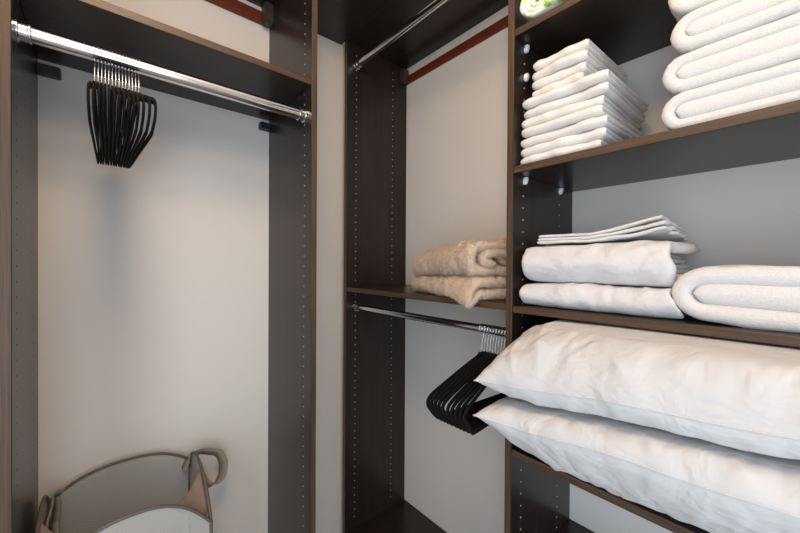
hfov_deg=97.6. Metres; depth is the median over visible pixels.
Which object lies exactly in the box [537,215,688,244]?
folded pillowcase
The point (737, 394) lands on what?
pillow
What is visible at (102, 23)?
shelf
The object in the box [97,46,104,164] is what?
clothes hanger
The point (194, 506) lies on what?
laundry hamper
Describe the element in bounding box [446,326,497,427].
clothes hanger
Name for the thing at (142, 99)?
clothes hanger
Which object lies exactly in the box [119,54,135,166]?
clothes hanger
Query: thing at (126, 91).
clothes hanger
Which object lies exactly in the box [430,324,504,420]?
clothes hanger
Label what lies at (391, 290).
shelf
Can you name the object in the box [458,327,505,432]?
clothes hanger
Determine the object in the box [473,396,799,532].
pillow
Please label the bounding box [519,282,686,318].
sheet
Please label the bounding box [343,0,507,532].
shelving unit
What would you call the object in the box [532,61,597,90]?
hand towel
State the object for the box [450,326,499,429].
clothes hanger
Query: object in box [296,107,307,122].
socket
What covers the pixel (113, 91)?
clothes hanger
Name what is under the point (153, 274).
wall
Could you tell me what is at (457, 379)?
clothes hanger
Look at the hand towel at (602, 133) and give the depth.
0.81 m
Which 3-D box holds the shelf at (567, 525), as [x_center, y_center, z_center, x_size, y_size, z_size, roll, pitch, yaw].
[0.666,0.831,0.734,0.345,0.019,0.763,0,0,-40]
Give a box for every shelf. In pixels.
[20,0,310,120]
[346,284,505,309]
[346,499,446,532]
[512,446,709,532]
[513,304,799,347]
[514,100,799,191]
[515,0,677,64]
[557,519,594,532]
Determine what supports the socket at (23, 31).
attached to the shelving unit at (282, 91)
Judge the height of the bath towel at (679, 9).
0.076 m
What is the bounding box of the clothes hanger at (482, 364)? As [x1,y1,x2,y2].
[441,325,494,425]
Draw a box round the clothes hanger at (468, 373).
[437,325,504,423]
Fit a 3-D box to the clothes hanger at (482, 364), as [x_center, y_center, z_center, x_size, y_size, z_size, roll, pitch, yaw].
[0.267,0.290,1.011,0.441,0.241,0.006,0,1,-41]
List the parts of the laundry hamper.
panel, ribbon handle, ribbon handle, panel, panel, ribbon handle, panel, ribbon handle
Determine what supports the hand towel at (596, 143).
on the shelving unit at (539, 193)
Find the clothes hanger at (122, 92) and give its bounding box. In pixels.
[115,51,125,166]
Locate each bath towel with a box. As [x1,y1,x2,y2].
[661,59,799,129]
[662,12,799,97]
[668,0,716,21]
[670,0,799,56]
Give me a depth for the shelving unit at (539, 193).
0.87 m
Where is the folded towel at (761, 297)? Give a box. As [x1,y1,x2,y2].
[671,265,799,332]
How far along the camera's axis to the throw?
1.00 m
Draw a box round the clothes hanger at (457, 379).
[433,324,504,422]
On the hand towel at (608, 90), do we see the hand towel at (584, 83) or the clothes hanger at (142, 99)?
the hand towel at (584, 83)
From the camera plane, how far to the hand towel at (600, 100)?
0.83 m
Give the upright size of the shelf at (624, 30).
0.019 m
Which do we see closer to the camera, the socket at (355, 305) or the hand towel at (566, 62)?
the hand towel at (566, 62)
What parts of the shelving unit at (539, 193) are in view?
panel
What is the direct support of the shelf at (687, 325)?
attached to the shelving unit at (539, 193)
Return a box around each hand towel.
[521,115,637,147]
[521,127,624,157]
[521,140,607,164]
[522,69,648,112]
[522,95,640,131]
[522,105,642,138]
[524,82,645,123]
[532,50,623,82]
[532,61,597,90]
[532,72,586,96]
[533,39,626,81]
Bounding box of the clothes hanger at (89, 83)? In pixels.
[86,44,99,163]
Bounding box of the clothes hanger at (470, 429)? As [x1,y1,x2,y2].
[463,329,505,434]
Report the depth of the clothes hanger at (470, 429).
0.84 m
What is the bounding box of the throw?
[411,238,505,308]
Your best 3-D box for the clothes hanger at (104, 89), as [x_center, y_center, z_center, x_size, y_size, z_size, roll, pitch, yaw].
[-0.672,-0.382,0.799,0.006,0.233,0.441,0,0,-39]
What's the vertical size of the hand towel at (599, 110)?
0.028 m
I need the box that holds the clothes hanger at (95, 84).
[92,45,101,163]
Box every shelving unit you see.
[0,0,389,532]
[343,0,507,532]
[504,0,799,532]
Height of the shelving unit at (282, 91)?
2.289 m
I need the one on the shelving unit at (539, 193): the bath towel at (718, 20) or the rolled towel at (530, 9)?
the rolled towel at (530, 9)
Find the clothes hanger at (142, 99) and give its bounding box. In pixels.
[124,55,144,167]
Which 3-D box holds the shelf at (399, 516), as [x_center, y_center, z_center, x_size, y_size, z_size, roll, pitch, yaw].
[0.148,1.181,1.344,0.345,0.019,0.793,0,0,-40]
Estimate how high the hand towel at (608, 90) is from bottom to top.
0.028 m
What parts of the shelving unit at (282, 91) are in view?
panel, hanging rod, wall rail, panel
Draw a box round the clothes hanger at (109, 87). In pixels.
[107,48,110,165]
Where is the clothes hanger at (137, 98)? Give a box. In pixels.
[122,54,139,167]
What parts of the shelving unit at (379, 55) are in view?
panel, hanging rod, hanging rod, wall rail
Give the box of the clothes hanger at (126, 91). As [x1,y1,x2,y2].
[117,52,129,166]
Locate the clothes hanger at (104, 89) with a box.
[102,47,106,164]
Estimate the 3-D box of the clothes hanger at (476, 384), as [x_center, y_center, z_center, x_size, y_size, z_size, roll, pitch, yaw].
[0.285,0.290,0.990,0.005,0.241,0.441,1,1,45]
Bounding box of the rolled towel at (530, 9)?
[520,0,566,20]
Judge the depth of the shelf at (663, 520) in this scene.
0.73 m
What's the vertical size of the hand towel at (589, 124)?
0.027 m
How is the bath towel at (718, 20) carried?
on the bath towel at (775, 43)
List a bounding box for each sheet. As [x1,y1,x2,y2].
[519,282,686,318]
[522,240,699,286]
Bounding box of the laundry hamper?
[34,448,227,532]
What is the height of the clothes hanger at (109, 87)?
0.233 m
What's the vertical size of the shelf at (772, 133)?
0.019 m
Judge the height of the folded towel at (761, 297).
0.112 m
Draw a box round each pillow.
[473,318,799,459]
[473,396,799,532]
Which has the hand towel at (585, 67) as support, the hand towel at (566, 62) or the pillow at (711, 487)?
the hand towel at (566, 62)
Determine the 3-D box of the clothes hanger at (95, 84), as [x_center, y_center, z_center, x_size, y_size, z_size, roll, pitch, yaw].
[-0.682,-0.382,0.791,0.006,0.233,0.441,0,0,-39]
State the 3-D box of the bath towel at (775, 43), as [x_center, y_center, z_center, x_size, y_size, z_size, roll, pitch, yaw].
[0.754,-0.363,0.611,0.288,0.076,0.431,0,0,-41]
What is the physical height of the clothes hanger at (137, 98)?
0.233 m
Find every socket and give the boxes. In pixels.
[15,17,32,44]
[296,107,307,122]
[352,302,358,310]
[353,59,361,69]
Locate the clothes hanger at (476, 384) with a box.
[454,327,502,431]
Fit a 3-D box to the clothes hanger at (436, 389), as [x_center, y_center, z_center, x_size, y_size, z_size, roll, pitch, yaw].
[0.243,0.289,1.040,0.441,0.241,0.006,0,0,-37]
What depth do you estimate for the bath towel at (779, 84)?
0.60 m
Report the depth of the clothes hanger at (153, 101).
0.75 m
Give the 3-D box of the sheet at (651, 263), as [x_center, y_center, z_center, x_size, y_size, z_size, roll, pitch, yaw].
[0.512,-0.009,0.863,0.266,0.099,0.323,0,1,-41]
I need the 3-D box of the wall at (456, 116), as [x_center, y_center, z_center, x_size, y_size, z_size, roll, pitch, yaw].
[0.931,0.055,0.767,0.100,2.590,2.762,0,0,-40]
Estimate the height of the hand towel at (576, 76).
0.027 m
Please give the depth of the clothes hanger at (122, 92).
0.72 m
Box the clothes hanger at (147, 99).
[125,57,150,168]
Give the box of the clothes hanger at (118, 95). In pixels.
[113,50,120,165]
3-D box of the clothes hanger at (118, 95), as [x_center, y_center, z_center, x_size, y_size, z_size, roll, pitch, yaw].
[-0.658,-0.382,0.811,0.006,0.233,0.441,0,0,-40]
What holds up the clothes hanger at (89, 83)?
hanging from the shelving unit at (282, 91)
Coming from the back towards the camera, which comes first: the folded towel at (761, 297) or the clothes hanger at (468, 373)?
the clothes hanger at (468, 373)
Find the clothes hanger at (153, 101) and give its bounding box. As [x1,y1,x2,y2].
[127,58,156,168]
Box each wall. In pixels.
[38,0,344,532]
[404,5,799,532]
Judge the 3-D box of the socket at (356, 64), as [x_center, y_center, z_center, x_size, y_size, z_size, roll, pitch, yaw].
[-0.185,-0.890,1.543,0.039,0.039,0.022,0,0,-40]
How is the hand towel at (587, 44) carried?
on the hand towel at (566, 62)
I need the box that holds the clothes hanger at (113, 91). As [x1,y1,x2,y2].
[110,49,115,165]
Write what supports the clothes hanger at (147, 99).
hanging from the shelving unit at (282, 91)
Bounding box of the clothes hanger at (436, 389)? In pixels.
[426,324,502,418]

